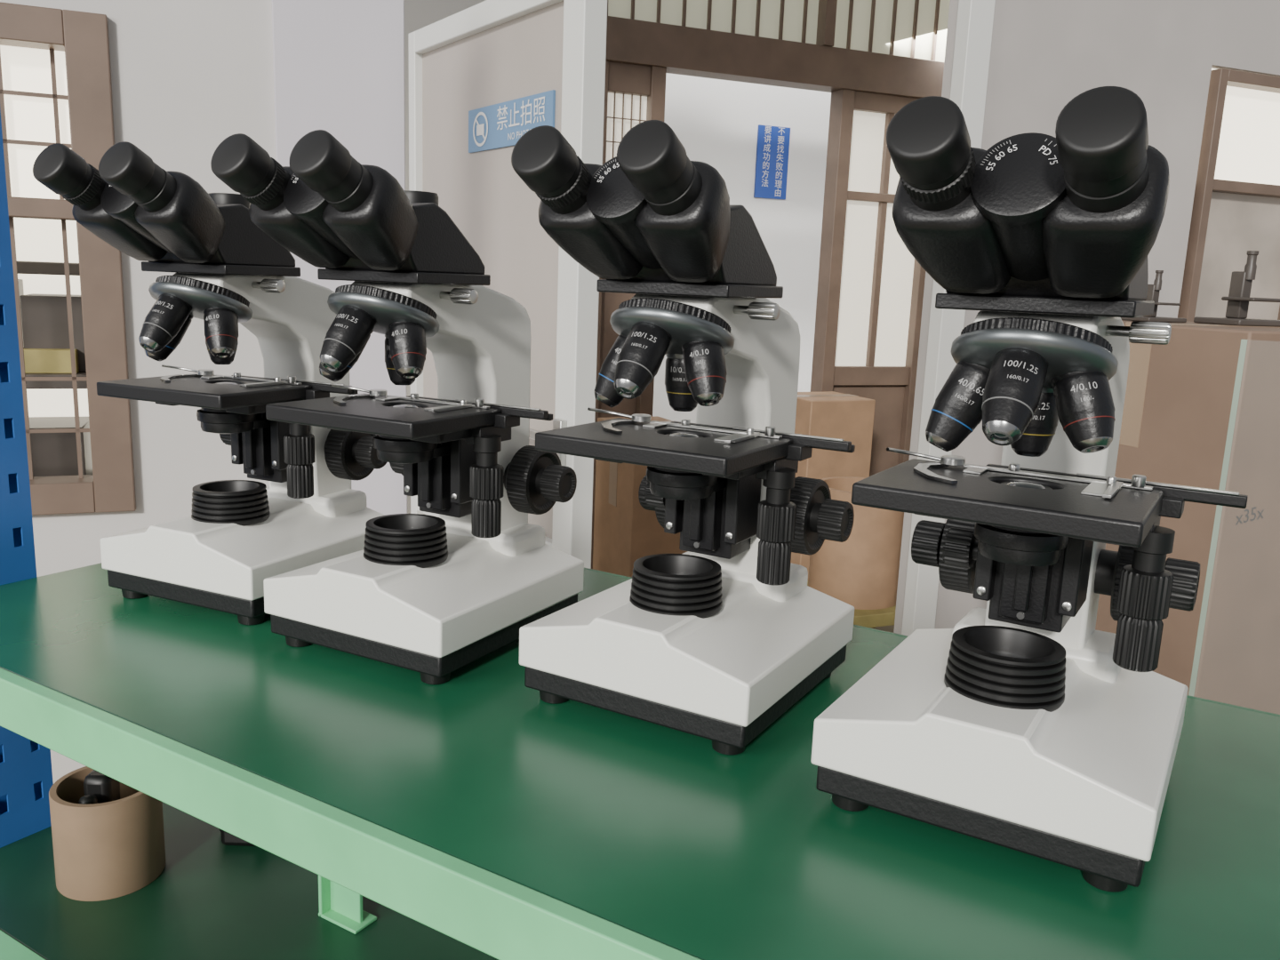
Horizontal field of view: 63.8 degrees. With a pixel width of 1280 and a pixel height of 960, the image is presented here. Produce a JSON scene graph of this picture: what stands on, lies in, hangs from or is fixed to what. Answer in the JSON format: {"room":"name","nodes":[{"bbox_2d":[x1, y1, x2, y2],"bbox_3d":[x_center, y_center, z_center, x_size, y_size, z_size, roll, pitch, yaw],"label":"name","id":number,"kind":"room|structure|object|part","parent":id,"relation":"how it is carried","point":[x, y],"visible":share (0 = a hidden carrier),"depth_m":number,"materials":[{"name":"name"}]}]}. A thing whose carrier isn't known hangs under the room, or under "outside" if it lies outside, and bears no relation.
{"room":"laboratory","nodes":[
{"label":"laboratory","id":0,"kind":"room"},
{"bbox_2d":[0,0,276,783],"bbox_3d":[-1.891,-0.596,1.594,2.500,3.000,0.121,-2,12,-22],"label":"wall","id":1,"kind":"structure","parent":0,"point":[188,76],"depth_m":1.96,"materials":[{"name":"paint"}]},
{"bbox_2d":[0,45,71,199],"bbox_3d":[-1.240,-0.646,1.833,0.410,0.265,0.005,-2,12,-22],"label":"pane","id":2,"kind":"object","parent":1,"relation":"attached to","point":[23,68],"visible":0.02,"depth_m":1.88,"materials":[{"name":"beige glass"}]},
{"bbox_2d":[0,48,89,479],"bbox_3d":[-1.244,-0.386,1.870,0.410,0.790,0.006,-2,12,-22],"label":"bars","id":3,"kind":"object","parent":1,"relation":"attached to","point":[54,96],"visible":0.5,"depth_m":1.92,"materials":[{"name":"brown paint"}]},
{"bbox_2d":[0,1,135,515],"bbox_3d":[-1.235,-0.383,1.860,0.540,0.910,0.080,-2,12,-22],"label":"frame","id":4,"kind":"object","parent":1,"relation":"attached to","point":[84,38],"visible":0.75,"depth_m":1.91,"materials":[{"name":"brown paint"}]},
{"bbox_2d":[13,217,88,416],"bbox_3d":[-1.456,-0.334,2.424,1.500,0.800,0.010,-2,12,-22],"label":"pane","id":5,"kind":"object","parent":4,"relation":"in","point":[36,239],"visible":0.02,"depth_m":2.42,"materials":[{"name":"beige glass"}]},
{"bbox_2d":[271,0,407,515],"bbox_3d":[-0.612,-0.644,2.089,0.245,3.000,0.140,-2,12,-22],"label":"pilaster","id":6,"kind":"object","parent":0,"point":[339,65],"depth_m":2.01,"materials":[{"name":"white paint"}]},
{"bbox_2d":[404,0,486,513],"bbox_3d":[1.095,-0.916,3.941,5.000,2.950,0.101,-2,12,-22],"label":"wall","id":7,"kind":"structure","parent":0,"point":[419,14],"depth_m":3.09,"materials":[{"name":"white paint"}]},
{"bbox_2d":[606,92,647,158],"bbox_3d":[-0.048,-1.068,3.375,0.150,0.380,0.008,-2,12,-22],"label":"bars","id":8,"kind":"object","parent":7,"relation":"attached to","point":[613,117],"visible":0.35,"depth_m":3.35,"materials":[{"name":"brown paint"}]},
{"bbox_2d":[606,92,914,366],"bbox_3d":[0.452,-0.861,3.641,1.260,0.910,0.005,-2,12,-22],"label":"pane","id":9,"kind":"object","parent":7,"relation":"attached to","point":[868,133],"visible":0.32,"depth_m":3.81,"materials":[{"name":"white glass"}]},
{"bbox_2d":[591,0,943,568],"bbox_3d":[1.627,-0.755,4.136,3.880,2.600,0.120,-2,12,-22],"label":"frame","id":10,"kind":"object","parent":7,"relation":"attached to","point":[640,54],"visible":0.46,"depth_m":3.62,"materials":[{"name":"brown paint"}]},
{"bbox_2d":[607,0,940,60],"bbox_3d":[0.609,-1.652,3.519,1.539,0.320,0.014,-2,12,-22],"label":"bars","id":11,"kind":"object","parent":10,"relation":"attached to","point":[659,2],"depth_m":3.57,"materials":[{"name":"brown wood"}]},
{"bbox_2d":[608,0,950,62],"bbox_3d":[1.663,-1.697,3.951,3.880,0.320,0.012,-2,12,-22],"label":"transom panes","id":12,"kind":"object","parent":7,"relation":"attached to","point":[671,11],"depth_m":3.54,"materials":[{"name":"white glass"}]},
{"bbox_2d":[652,72,831,423],"bbox_3d":[0.475,-1.266,5.474,7.000,3.000,0.102,-2,12,-22],"label":"wall","id":13,"kind":"structure","parent":0,"point":[716,122],"depth_m":5.44,"materials":[{"name":"white paint"}]},
{"bbox_2d":[753,124,790,199],"bbox_3d":[0.696,-1.671,5.412,0.185,0.365,0.015,-2,12,-22],"label":"sign","id":14,"kind":"object","parent":13,"relation":"attached to","point":[772,147],"visible":1,"depth_m":5.41,"materials":[{"name":"blue"}]},
{"bbox_2d":[874,624,894,632],"bbox_3d":[1.468,0.870,2.707,11.000,0.050,11.000,2,11,0],"label":"floor","id":15,"kind":"structure","parent":0,"point":[889,628],"depth_m":3.98,"materials":[{"name":"concrete"}]},
{"bbox_2d":[16,260,92,476],"bbox_3d":[-1.386,0.078,2.287,1.300,1.450,0.250,-2,12,-22],"label":"window pane","id":16,"kind":"object","parent":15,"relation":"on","point":[44,322],"visible":0.27,"depth_m":2.18,"materials":[{"name":"glass"}]},
{"bbox_2d":[0,109,1279,959],"bbox_3d":[0.144,0.125,0.654,2.017,2.100,0.510,9,13,30],"label":"workbench","id":17,"kind":"object","parent":15,"relation":"on","point":[388,813],"visible":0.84,"depth_m":0.62,"materials":[{"name":"green paint"}]},
{"bbox_2d":[48,766,165,901],"bbox_3d":[-0.474,0.308,0.918,0.088,0.094,0.088,2,11,0],"label":"cardboard tube","id":18,"kind":"object","parent":17,"relation":"on","point":[108,834],"visible":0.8,"depth_m":0.89,"materials":[{"name":"brown cardboard"}]},
{"bbox_2d":[32,141,386,625],"bbox_3d":[-0.352,-0.080,0.886,0.192,0.376,0.262,7,12,24],"label":"microscope","id":19,"kind":"object","parent":17,"relation":"on","point":[237,535],"visible":0.97,"depth_m":0.86,"materials":[{"name":"white plastic"}]},
{"bbox_3d":[-0.352,0.081,0.952,0.169,0.017,0.186,7,12,24],"label":"plate","id":20,"kind":"part","parent":19,"relation":"part of","materials":[{"name":"black plastic"}]},
{"bbox_3d":[-0.370,-0.077,0.878,0.140,0.012,0.103,7,12,24],"label":"stage plate","id":21,"kind":"part","parent":19,"relation":"part of","materials":[{"name":"black metal"}]},
{"bbox_3d":[-0.348,-0.070,0.913,0.108,0.014,0.104,7,12,24],"label":"stage plate","id":22,"kind":"part","parent":19,"relation":"part of","materials":[{"name":"black metal"}]},
{"bbox_3d":[-0.355,-0.179,0.873,0.095,0.008,0.084,7,12,24],"label":"head plate","id":23,"kind":"part","parent":19,"relation":"part of","materials":[{"name":"black ceramic"}]},
{"bbox_3d":[-0.377,-0.044,0.962,0.023,0.024,0.024,7,12,24],"label":"condenser knob","id":24,"kind":"part","parent":19,"relation":"part of","materials":[{"name":"black plastic"}]},
{"bbox_3d":[-0.339,-0.073,0.937,0.060,0.224,0.156,7,12,24],"label":"arm","id":25,"kind":"part","parent":19,"relation":"part of","materials":[{"name":"white ceramic"}]},
{"bbox_3d":[-0.313,-0.073,0.905,0.134,0.028,0.040,7,12,24],"label":"stage rail","id":26,"kind":"part","parent":19,"relation":"part of","materials":[{"name":"black"}]},
{"bbox_3d":[-0.295,-0.027,0.892,0.026,0.026,0.026,7,12,24],"label":"stage control knob","id":27,"kind":"part","parent":19,"relation":"part of","materials":[{"name":"black plastic"}]},
{"bbox_3d":[-0.296,0.000,0.898,0.022,0.029,0.022,7,12,24],"label":"stage control knob","id":28,"kind":"part","parent":19,"relation":"part of","materials":[{"name":"black plastic"}]},
{"bbox_3d":[-0.278,-0.029,0.975,0.034,0.057,0.057,7,12,24],"label":"coarse knob","id":29,"kind":"part","parent":19,"relation":"part of","materials":[{"name":"black plastic"}]},
{"bbox_3d":[-0.254,-0.026,0.965,0.026,0.030,0.030,7,12,24],"label":"fine knob","id":30,"kind":"part","parent":19,"relation":"part of","materials":[{"name":"black plastic"}]},
{"bbox_2d":[219,828,255,846],"bbox_3d":[-0.370,0.322,0.993,0.075,0.045,0.050,2,11,0],"label":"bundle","id":31,"kind":"object","parent":17,"relation":"on","point":[227,838],"visible":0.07,"depth_m":0.97,"materials":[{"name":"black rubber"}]},
{"bbox_2d":[0,801,498,959],"bbox_3d":[0.213,0.440,0.671,1.700,0.018,0.460,9,13,30],"label":"shelf","id":32,"kind":"object","parent":17,"relation":"attached to","point":[211,900],"depth_m":0.87,"materials":[{"name":"green metal"}]},
{"bbox_2d":[210,129,583,684],"bbox_3d":[-0.173,-0.052,0.781,0.192,0.376,0.262,8,13,27],"label":"microscope","id":33,"kind":"object","parent":17,"relation":"on","point":[432,596],"visible":0.99,"depth_m":0.76,"materials":[{"name":"white plastic"}]},
{"bbox_3d":[-0.192,-0.050,0.774,0.140,0.012,0.103,8,13,27],"label":"stage plate","id":34,"kind":"part","parent":33,"relation":"part of","materials":[{"name":"black metal"}]},
{"bbox_3d":[-0.193,-0.017,0.858,0.023,0.024,0.024,8,13,27],"label":"condenser knob","id":35,"kind":"part","parent":33,"relation":"part of","materials":[{"name":"black plastic"}]},
{"bbox_3d":[-0.168,-0.042,0.807,0.108,0.014,0.104,8,13,27],"label":"stage plate","id":36,"kind":"part","parent":33,"relation":"part of","materials":[{"name":"black metal"}]},
{"bbox_3d":[-0.175,-0.152,0.769,0.095,0.008,0.084,8,13,27],"label":"head plate","id":37,"kind":"part","parent":33,"relation":"part of","materials":[{"name":"black metal"}]},
{"bbox_3d":[-0.171,0.108,0.846,0.169,0.017,0.186,8,13,27],"label":"plate","id":38,"kind":"part","parent":33,"relation":"part of","materials":[{"name":"black plastic"}]},
{"bbox_3d":[-0.157,-0.045,0.832,0.060,0.224,0.156,8,13,27],"label":"arm","id":39,"kind":"part","parent":33,"relation":"part of","materials":[{"name":"white metal"}]},
{"bbox_3d":[-0.133,-0.045,0.797,0.134,0.028,0.040,8,13,27],"label":"stage rail","id":40,"kind":"part","parent":33,"relation":"part of","materials":[{"name":"black metal"}]},
{"bbox_3d":[-0.118,0.028,0.789,0.022,0.029,0.022,8,13,27],"label":"stage control knob","id":41,"kind":"part","parent":33,"relation":"part of","materials":[{"name":"black plastic"}]},
{"bbox_3d":[-0.117,0.001,0.784,0.026,0.026,0.026,8,13,27],"label":"stage control knob","id":42,"kind":"part","parent":33,"relation":"part of","materials":[{"name":"black plastic"}]},
{"bbox_3d":[-0.094,-0.001,0.865,0.034,0.057,0.057,8,13,27],"label":"coarse knob","id":43,"kind":"part","parent":33,"relation":"part of","materials":[{"name":"black plastic"}]},
{"bbox_3d":[-0.071,0.002,0.853,0.026,0.030,0.030,8,13,27],"label":"fine knob","id":44,"kind":"part","parent":33,"relation":"part of","materials":[{"name":"black plastic"}]},
{"bbox_2d":[511,120,855,755],"bbox_3d":[0.036,-0.026,0.690,0.192,0.376,0.262,9,13,30],"label":"microscope","id":45,"kind":"object","parent":17,"relation":"on","point":[716,640],"visible":1,"depth_m":0.67,"materials":[{"name":"white plastic"}]},
{"bbox_2d":[597,162,619,182],"bbox_3d":[-0.018,-0.177,0.593,0.012,0.013,0.001,9,-16,30],"label":"print","id":46,"kind":"object","parent":45,"relation":"on","point":[617,163],"depth_m":0.59},
{"bbox_3d":[0.017,0.011,0.829,0.026,0.030,0.030,9,13,30],"label":"fine knob","id":47,"kind":"part","parent":45,"relation":"part of","materials":[{"name":"black plastic"}]},
{"bbox_3d":[0.018,0.009,0.767,0.023,0.024,0.024,9,13,30],"label":"condenser knob","id":48,"kind":"part","parent":45,"relation":"part of","materials":[{"name":"black plastic"}]},
{"bbox_3d":[0.039,0.014,0.816,0.034,0.057,0.057,9,13,30],"label":"coarse knob","id":49,"kind":"part","parent":45,"relation":"part of","materials":[{"name":"black plastic"}]},
{"bbox_3d":[0.017,-0.024,0.684,0.140,0.012,0.103,9,13,30],"label":"stage plate","id":50,"kind":"part","parent":45,"relation":"part of","materials":[{"name":"black metal"}]},
{"bbox_3d":[0.042,-0.016,0.716,0.108,0.014,0.104,9,13,30],"label":"stage plate","id":51,"kind":"part","parent":45,"relation":"part of","materials":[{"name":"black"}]},
{"bbox_3d":[0.039,0.134,0.754,0.169,0.017,0.186,9,13,30],"label":"plate","id":52,"kind":"part","parent":45,"relation":"part of","materials":[{"name":"black plastic"}]},
{"bbox_3d":[0.034,-0.126,0.677,0.095,0.008,0.084,9,13,30],"label":"head plate","id":53,"kind":"part","parent":45,"relation":"part of","materials":[{"name":"black metal"}]},
{"bbox_3d":[0.053,-0.019,0.739,0.060,0.224,0.156,9,13,30],"label":"arm","id":54,"kind":"part","parent":45,"relation":"part of","materials":[{"name":"white ceramic"}]},
{"bbox_3d":[0.076,-0.019,0.704,0.134,0.028,0.040,9,13,30],"label":"stage rail","id":55,"kind":"part","parent":45,"relation":"part of","materials":[{"name":"black metal"}]},
{"bbox_3d":[0.090,0.055,0.695,0.022,0.029,0.022,9,13,30],"label":"stage control knob","id":56,"kind":"part","parent":45,"relation":"part of","materials":[{"name":"black plastic"}]},
{"bbox_3d":[0.091,0.027,0.690,0.026,0.026,0.026,9,13,30],"label":"stage control knob","id":57,"kind":"part","parent":45,"relation":"part of","materials":[{"name":"black plastic"}]},
{"bbox_3d":[0.118,0.026,0.770,0.034,0.057,0.057,9,13,30],"label":"coarse knob","id":58,"kind":"part","parent":45,"relation":"part of","materials":[{"name":"black plastic"}]},
{"bbox_3d":[0.141,0.029,0.757,0.026,0.030,0.030,9,13,30],"label":"fine knob","id":59,"kind":"part","parent":45,"relation":"part of","materials":[{"name":"black plastic"}]},
{"bbox_2d":[811,86,1247,891],"bbox_3d":[0.217,0.006,0.557,0.192,0.376,0.262,9,13,31],"label":"microscope","id":60,"kind":"object","parent":17,"relation":"on","point":[1023,725],"visible":1,"depth_m":0.53,"materials":[{"name":"white plastic"}]},
{"bbox_3d":[0.200,0.043,0.696,0.026,0.030,0.030,9,13,31],"label":"fine knob","id":61,"kind":"part","parent":60,"relation":"part of","materials":[{"name":"black plastic"}]},
{"bbox_3d":[0.223,0.047,0.683,0.034,0.057,0.057,9,13,31],"label":"coarse knob","id":62,"kind":"part","parent":60,"relation":"part of","materials":[{"name":"black plastic"}]},
{"bbox_3d":[0.201,0.042,0.635,0.023,0.024,0.024,9,13,31],"label":"condenser knob","id":63,"kind":"part","parent":60,"relation":"part of","materials":[{"name":"black plastic"}]},
{"bbox_3d":[0.221,0.167,0.621,0.169,0.017,0.186,9,13,31],"label":"plate","id":64,"kind":"part","parent":60,"relation":"part of","materials":[{"name":"black plastic"}]},
{"bbox_2d":[985,144,1016,170],"bbox_3d":[0.162,-0.145,0.462,0.012,0.013,0.001,9,-16,31],"label":"print","id":65,"kind":"object","parent":60,"relation":"on","point":[1013,145],"depth_m":0.46},
{"bbox_3d":[0.198,0.009,0.551,0.140,0.012,0.103,9,13,31],"label":"stage plate","id":66,"kind":"part","parent":60,"relation":"part of","materials":[{"name":"black metal"}]},
{"bbox_3d":[0.224,0.017,0.583,0.108,0.014,0.104,9,13,31],"label":"stage plate","id":67,"kind":"part","parent":60,"relation":"part of","materials":[{"name":"black metal"}]},
{"bbox_3d":[0.216,-0.093,0.545,0.095,0.008,0.084,9,13,31],"label":"head plate","id":68,"kind":"part","parent":60,"relation":"part of","materials":[{"name":"black metal"}]},
{"bbox_2d":[1038,144,1057,164],"bbox_3d":[0.179,-0.143,0.452,0.009,0.010,0.001,9,-16,31],"label":"print","id":69,"kind":"object","parent":60,"relation":"on","point":[1043,145],"depth_m":0.45},
{"bbox_3d":[0.236,0.014,0.606,0.060,0.224,0.156,9,13,31],"label":"arm","id":70,"kind":"part","parent":60,"relation":"part of","materials":[{"name":"white metal"}]},
{"bbox_3d":[0.301,0.059,0.636,0.034,0.057,0.057,9,13,31],"label":"coarse knob","id":71,"kind":"part","parent":60,"relation":"part of","materials":[{"name":"black plastic"}]},
{"bbox_3d":[0.258,0.014,0.571,0.134,0.028,0.040,9,13,31],"label":"stage rail","id":72,"kind":"part","parent":60,"relation":"part of","materials":[{"name":"black"}]},
{"bbox_3d":[0.272,0.088,0.561,0.022,0.029,0.022,9,13,31],"label":"stage control knob","id":73,"kind":"part","parent":60,"relation":"part of","materials":[{"name":"black plastic"}]},
{"bbox_3d":[0.273,0.060,0.556,0.026,0.026,0.026,9,13,31],"label":"stage control knob","id":74,"kind":"part","parent":60,"relation":"part of","materials":[{"name":"black plastic"}]},
{"bbox_3d":[0.323,0.063,0.623,0.026,0.030,0.030,9,13,31],"label":"fine knob","id":75,"kind":"part","parent":60,"relation":"part of","materials":[{"name":"black plastic"}]},
{"bbox_2d":[592,416,687,577],"bbox_3d":[0.007,0.239,3.296,0.221,0.851,0.300,-3,12,-25],"label":"cardboard box","id":76,"kind":"object","parent":15,"relation":"on","point":[625,532],"visible":0.3,"depth_m":3.16,"materials":[{"name":"beige cardboard"}]},
{"bbox_2d":[790,391,875,580],"bbox_3d":[0.613,0.160,3.634,0.261,0.921,0.250,-3,12,-25],"label":"cardboard box","id":77,"kind":"object","parent":15,"relation":"on","point":[847,417],"visible":0.35,"depth_m":3.46,"materials":[{"name":"beige cardboard"}]},
{"bbox_2d":[807,580,895,628],"bbox_3d":[0.657,0.531,3.235,0.400,0.350,0.360,-2,12,-22],"label":"stool","id":78,"kind":"object","parent":15,"relation":"on","point":[871,619],"visible":0.02,"depth_m":3.03,"materials":[{"name":"yellow wood"}]},
{"bbox_2d":[808,476,903,609],"bbox_3d":[0.670,0.188,3.168,0.280,0.350,0.280,-2,12,-22],"label":"roll","id":79,"kind":"object","parent":78,"relation":"on","point":[860,572],"visible":0.62,"depth_m":3.06,"materials":[{"name":"brown cardboard"}]},
{"bbox_2d":[1188,339,1247,695],"bbox_3d":[0.753,0.564,0.704,0.759,1.265,0.007,9,13,30],"label":"glass screen","id":80,"kind":"object","parent":15,"relation":"on","point":[1244,342],"visible":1,"depth_m":0.80,"materials":[{"name":"clear glass"}]},
{"bbox_3d":[1.305,0.670,2.207,1.001,0.521,0.420,-3,12,-24],"label":"cardboard box","id":81,"kind":"object","parent":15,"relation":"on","visible":0},
{"bbox_2d":[1095,320,1279,714],"bbox_3d":[1.329,0.057,2.087,1.001,0.726,0.421,-3,12,-24],"label":"cardboard box","id":82,"kind":"object","parent":81,"relation":"on","point":[1179,393],"visible":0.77,"depth_m":1.74,"materials":[{"name":"beige cardboard"}]},
{"bbox_2d":[1120,270,1186,322],"bbox_3d":[0.991,-0.353,1.974,0.098,0.097,0.070,-2,12,-22],"label":"instrument","id":83,"kind":"object","parent":82,"relation":"on","point":[1153,290],"visible":0.81,"depth_m":1.96,"materials":[{"name":"grey metal"}]},
{"bbox_2d":[1193,250,1279,327],"bbox_3d":[1.152,-0.363,1.949,0.140,0.138,0.100,-2,12,-22],"label":"instrument","id":84,"kind":"object","parent":82,"relation":"on","point":[1238,299],"visible":1,"depth_m":1.95,"materials":[{"name":"grey metal"}]},
{"bbox_2d":[893,0,1279,634],"bbox_3d":[2.067,-0.751,3.160,2.780,3.000,0.081,-2,12,-22],"label":"wall","id":85,"kind":"structure","parent":0,"point":[1044,54],"depth_m":2.76,"materials":[{"name":"grey paint"}]},
{"bbox_2d":[901,0,995,635],"bbox_3d":[0.800,-0.688,2.590,0.072,3.000,0.050,-2,12,-22],"label":"door frame","id":86,"kind":"structure","parent":85,"relation":"attached to","point":[975,18],"depth_m":2.62,"materials":[{"name":"white"}]},
{"bbox_2d":[1177,68,1279,321],"bbox_3d":[2.465,-0.814,3.296,1.935,0.740,0.100,-2,12,-22],"label":"frame","id":87,"kind":"object","parent":85,"relation":"attached to","point":[1206,184],"visible":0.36,"depth_m":2.91,"materials":[{"name":"brown paint"}]},
{"bbox_2d":[1194,192,1279,319],"bbox_3d":[2.452,-0.674,3.323,1.950,0.415,0.005,-2,12,-22],"label":"pane","id":88,"kind":"object","parent":87,"relation":"in","point":[1237,224],"visible":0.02,"depth_m":3.05,"materials":[{"name":"glass"}]},
{"bbox_2d":[1211,68,1279,185],"bbox_3d":[2.466,-1.032,3.253,1.950,0.315,0.005,-2,12,-22],"label":"pane","id":89,"kind":"object","parent":85,"relation":"attached to","point":[1249,145],"visible":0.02,"depth_m":2.98,"materials":[{"name":"beige glass"}]},
{"bbox_3d":[0.145,-1.875,2.146,1.295,0.550,0.120,-2,12,-22],"label":"wall","id":90,"kind":"structure","parent":0,"visible":0},
{"bbox_2d":[408,0,607,568],"bbox_3d":[-0.295,0.042,1.900,0.078,1.732,0.650,-6,14,-35],"label":"door","id":91,"kind":"structure","parent":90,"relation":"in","point":[488,52],"depth_m":1.70,"materials":[{"name":"white"}]},
{"bbox_3d":[-0.286,0.009,1.915,0.008,1.612,0.575,-6,13,-35],"label":"panel","id":92,"kind":"part","parent":91,"relation":"part of","materials":[{"name":"white paint"}]},
{"bbox_2d":[468,89,555,152],"bbox_3d":[-0.220,-0.597,1.723,0.004,0.072,0.300,-6,14,-35],"label":"notice board","id":93,"kind":"object","parent":91,"relation":"attached to","point":[495,139],"visible":0.86,"depth_m":1.72,"materials":[{"name":"blue plastic"}]},
{"bbox_2d":[472,112,487,146],"bbox_3d":[-0.280,-0.615,1.802,0.001,0.058,0.058,-6,14,-35],"label":"notice icon","id":94,"kind":"object","parent":93,"relation":"attached to","point":[480,128],"depth_m":1.80},
{"bbox_2d":[507,129,528,140],"bbox_3d":[-0.197,-0.568,1.690,0.001,0.011,0.084,-6,14,-35],"label":"notice text","id":95,"kind":"object","parent":93,"relation":"attached to","point":[526,130],"depth_m":1.71},
{"bbox_2d":[496,96,544,129],"bbox_3d":[-0.196,-0.600,1.684,0.001,0.039,0.165,-6,13,-35],"label":"notice text","id":96,"kind":"object","parent":93,"relation":"attached to","point":[500,112],"depth_m":1.67},
{"bbox_3d":[-0.163,-0.053,1.661,0.038,0.100,0.110,-6,14,-35],"label":"lever handle","id":97,"kind":"part","parent":91,"relation":"part of","materials":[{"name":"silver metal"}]}
]}

